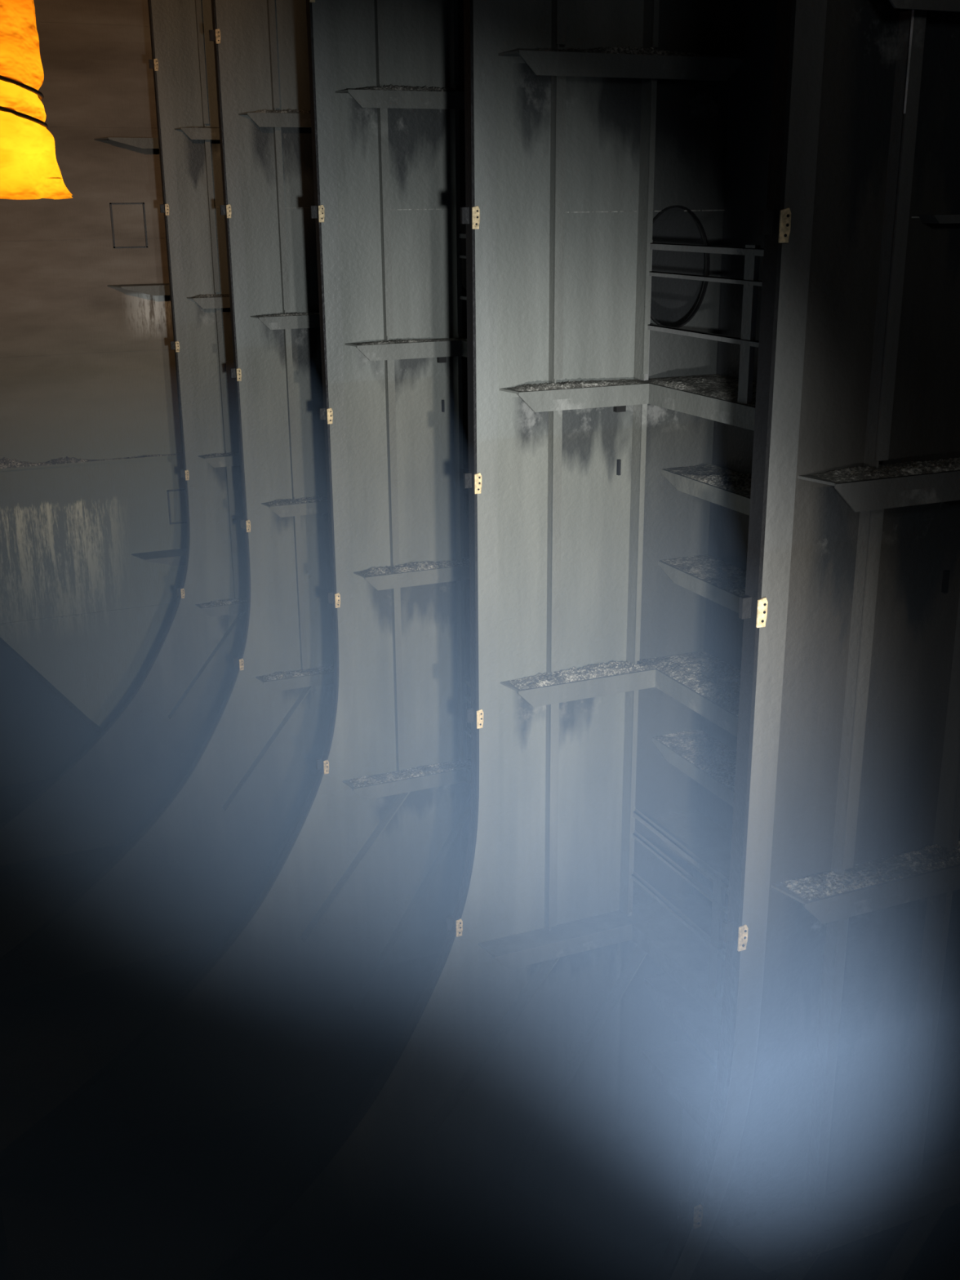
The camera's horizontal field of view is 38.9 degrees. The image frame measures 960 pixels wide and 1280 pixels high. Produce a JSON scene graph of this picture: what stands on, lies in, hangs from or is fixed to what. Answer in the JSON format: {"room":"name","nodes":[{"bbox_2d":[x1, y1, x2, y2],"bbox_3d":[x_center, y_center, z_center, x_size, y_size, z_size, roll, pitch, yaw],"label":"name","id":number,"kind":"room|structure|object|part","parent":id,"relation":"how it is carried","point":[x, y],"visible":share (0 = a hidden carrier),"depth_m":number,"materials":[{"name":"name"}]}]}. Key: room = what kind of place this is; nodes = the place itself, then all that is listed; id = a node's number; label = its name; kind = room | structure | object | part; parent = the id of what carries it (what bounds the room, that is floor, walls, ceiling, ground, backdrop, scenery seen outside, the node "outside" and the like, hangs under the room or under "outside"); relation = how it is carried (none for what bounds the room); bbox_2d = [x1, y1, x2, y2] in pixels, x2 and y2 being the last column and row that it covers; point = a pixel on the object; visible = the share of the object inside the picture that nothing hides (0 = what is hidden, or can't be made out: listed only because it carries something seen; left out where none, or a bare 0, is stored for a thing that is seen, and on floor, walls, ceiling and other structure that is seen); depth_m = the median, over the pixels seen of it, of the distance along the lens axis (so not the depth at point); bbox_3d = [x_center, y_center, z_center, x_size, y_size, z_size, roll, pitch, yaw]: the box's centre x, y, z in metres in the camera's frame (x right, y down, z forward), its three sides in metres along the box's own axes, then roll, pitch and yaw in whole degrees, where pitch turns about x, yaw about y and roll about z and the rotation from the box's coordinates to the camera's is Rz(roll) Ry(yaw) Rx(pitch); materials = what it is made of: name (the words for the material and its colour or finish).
{"room":"ship interior","nodes":[
{"label":"ship interior","id":0,"kind":"room"},
{"bbox_2d":[0,0,186,729],"bbox_3d":[-10.705,-4.492,20.671,15.110,15.100,0.150,-8,20,-22],"label":"wall","id":1,"kind":"structure","parent":0,"point":[69,535],"depth_m":22.57,"materials":[{"name":"metal"}]},
{"bbox_2d":[0,21,186,625],"bbox_3d":[-10.595,-4.319,20.393,14.855,9.460,0.515,-8,20,-22],"label":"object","id":2,"kind":"object","parent":1,"relation":"attached to","point":[171,557],"visible":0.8,"depth_m":22.50,"materials":[{"name":"grey metal"}]},
{"bbox_2d":[0,777,669,1279],"bbox_3d":[-5.205,6.655,10.936,14.960,0.150,27.500,-8,20,-22],"label":"floor","id":3,"kind":"structure","parent":0,"point":[176,1203],"depth_m":14.50,"materials":[{"name":"grey metal"}]},
{"bbox_2d":[0,637,103,786],"bbox_3d":[-11.771,1.098,21.602,12.200,3.890,0.480,-8,20,-22],"label":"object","id":4,"kind":"structure","parent":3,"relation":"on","point":[42,732],"depth_m":23.37,"materials":[{"name":"grey metal"}]},
{"bbox_2d":[460,0,777,1218],"bbox_3d":[1.665,-1.578,11.420,0.150,15.100,27.500,-8,20,-22],"label":"wall","id":5,"kind":"structure","parent":0,"point":[673,300],"depth_m":10.49,"materials":[{"name":"grey metal"}]},
{"bbox_2d":[0,0,246,866],"bbox_3d":[-5.239,-4.013,19.064,6.121,15.080,0.342,-8,20,-22],"label":"frame","id":6,"kind":"object","parent":5,"relation":"attached to","point":[108,795],"visible":0.4,"depth_m":20.47,"materials":[{"name":"grey metal"}]},
{"bbox_2d":[0,0,333,991],"bbox_3d":[-3.800,-2.998,15.913,6.121,15.080,0.342,-8,20,-22],"label":"frame","id":7,"kind":"object","parent":5,"relation":"attached to","point":[188,881],"visible":0.59,"depth_m":17.33,"materials":[{"name":"grey metal"}]},
{"bbox_2d":[0,0,471,1174],"bbox_3d":[-2.361,-1.983,12.761,6.121,15.080,0.342,-8,20,-22],"label":"frame","id":8,"kind":"object","parent":5,"relation":"attached to","point":[317,987],"visible":0.74,"depth_m":14.17,"materials":[{"name":"grey metal"}]},
{"bbox_2d":[456,337,466,357],"bbox_3d":[0.774,-2.497,12.068,0.747,0.218,3.578,-8,20,-22],"label":"platform","id":9,"kind":"object","parent":5,"relation":"attached to","point":[464,343],"visible":0.02,"depth_m":13.23,"materials":[{"name":"grey metal"}]},
{"bbox_2d":[457,231,466,338],"bbox_3d":[0.480,-2.974,11.764,0.052,1.020,3.580,-8,20,-22],"label":"guard rail","id":10,"kind":"object","parent":9,"relation":"on","point":[461,235],"visible":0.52,"depth_m":13.16,"materials":[{"name":"grey metal"}]},
{"bbox_3d":[0.774,-2.464,12.079,0.747,0.150,3.578,-8,20,-22],"label":"deck plate","id":11,"kind":"part","parent":9,"relation":"part of","materials":[{"name":"grey metal"}]},
{"bbox_2d":[206,0,743,1279],"bbox_3d":[-0.922,-0.968,9.610,6.121,15.080,0.342,-8,20,-22],"label":"frame","id":12,"kind":"object","parent":5,"relation":"attached to","point":[517,1125],"visible":0.98,"depth_m":10.87,"materials":[{"name":"grey metal"}]},
{"bbox_3d":[-1.909,-0.867,9.325,4.070,15.080,0.110,-8,20,-22],"label":"plate","id":13,"kind":"part","parent":12,"relation":"part of","materials":[{"name":"grey metal"}]},
{"bbox_2d":[617,893,725,1023],"bbox_3d":[2.248,2.858,10.331,0.747,0.150,3.578,-8,20,-22],"label":"platform","id":14,"kind":"object","parent":5,"relation":"attached to","point":[684,956],"visible":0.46,"depth_m":11.15,"materials":[{"name":"grey metal"}]},
{"bbox_2d":[627,808,728,997],"bbox_3d":[1.953,2.348,10.016,0.052,1.020,3.580,-8,20,-22],"label":"guard rail","id":15,"kind":"object","parent":14,"relation":"on","point":[721,884],"visible":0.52,"depth_m":10.50,"materials":[{"name":"grey metal"}]},
{"bbox_2d":[651,650,741,737],"bbox_3d":[2.294,0.674,9.649,0.607,0.205,3.578,-8,20,-22],"label":"platform","id":16,"kind":"object","parent":5,"relation":"attached to","point":[706,684],"visible":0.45,"depth_m":10.55,"materials":[{"name":"grey metal"}]},
{"bbox_2d":[641,463,751,1132],"bbox_3d":[2.367,1.695,10.011,0.467,5.478,3.578,-8,20,-22],"label":"side longitudinals","id":17,"kind":"object","parent":5,"relation":"attached to","point":[679,1067],"visible":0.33,"depth_m":11.11,"materials":[{"name":"grey metal"}]},
{"bbox_2d":[637,373,756,431],"bbox_3d":[2.213,-1.478,8.918,0.747,0.211,3.578,-8,20,-22],"label":"platform","id":18,"kind":"object","parent":5,"relation":"attached to","point":[714,397],"visible":0.28,"depth_m":9.65,"materials":[{"name":"grey metal"}]},
{"bbox_2d":[640,242,764,404],"bbox_3d":[1.918,-1.959,8.612,0.052,1.020,3.580,-8,20,-22],"label":"guard rail","id":19,"kind":"object","parent":18,"relation":"on","point":[753,253],"visible":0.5,"depth_m":9.01,"materials":[{"name":"grey metal"}]},
{"bbox_2d":[651,0,959,1279],"bbox_3d":[0.516,0.048,6.458,6.121,15.080,0.342,-8,20,-22],"label":"frame","id":20,"kind":"object","parent":5,"relation":"attached to","point":[830,1148],"visible":1,"depth_m":7.30,"materials":[{"name":"grey metal"}]},
{"bbox_3d":[-0.470,0.148,6.173,4.070,15.080,0.110,-8,20,-22],"label":"plate","id":21,"kind":"part","parent":20,"relation":"part of","materials":[{"name":"grey metal"}]},
{"bbox_3d":[-5.284,-7.875,6.306,15.110,0.150,27.650,-8,20,-22],"label":"ceiling","id":22,"kind":"structure","parent":0,"visible":0},
{"bbox_2d":[0,0,72,199],"bbox_3d":[-1.000,-3.389,1.565,0.498,5.489,0.490,-8,20,-22],"label":"ventilation duct","id":23,"kind":"object","parent":22,"relation":"hanging from","point":[29,169],"visible":1,"depth_m":2.31,"materials":[{"name":"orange fabric"}]}
]}

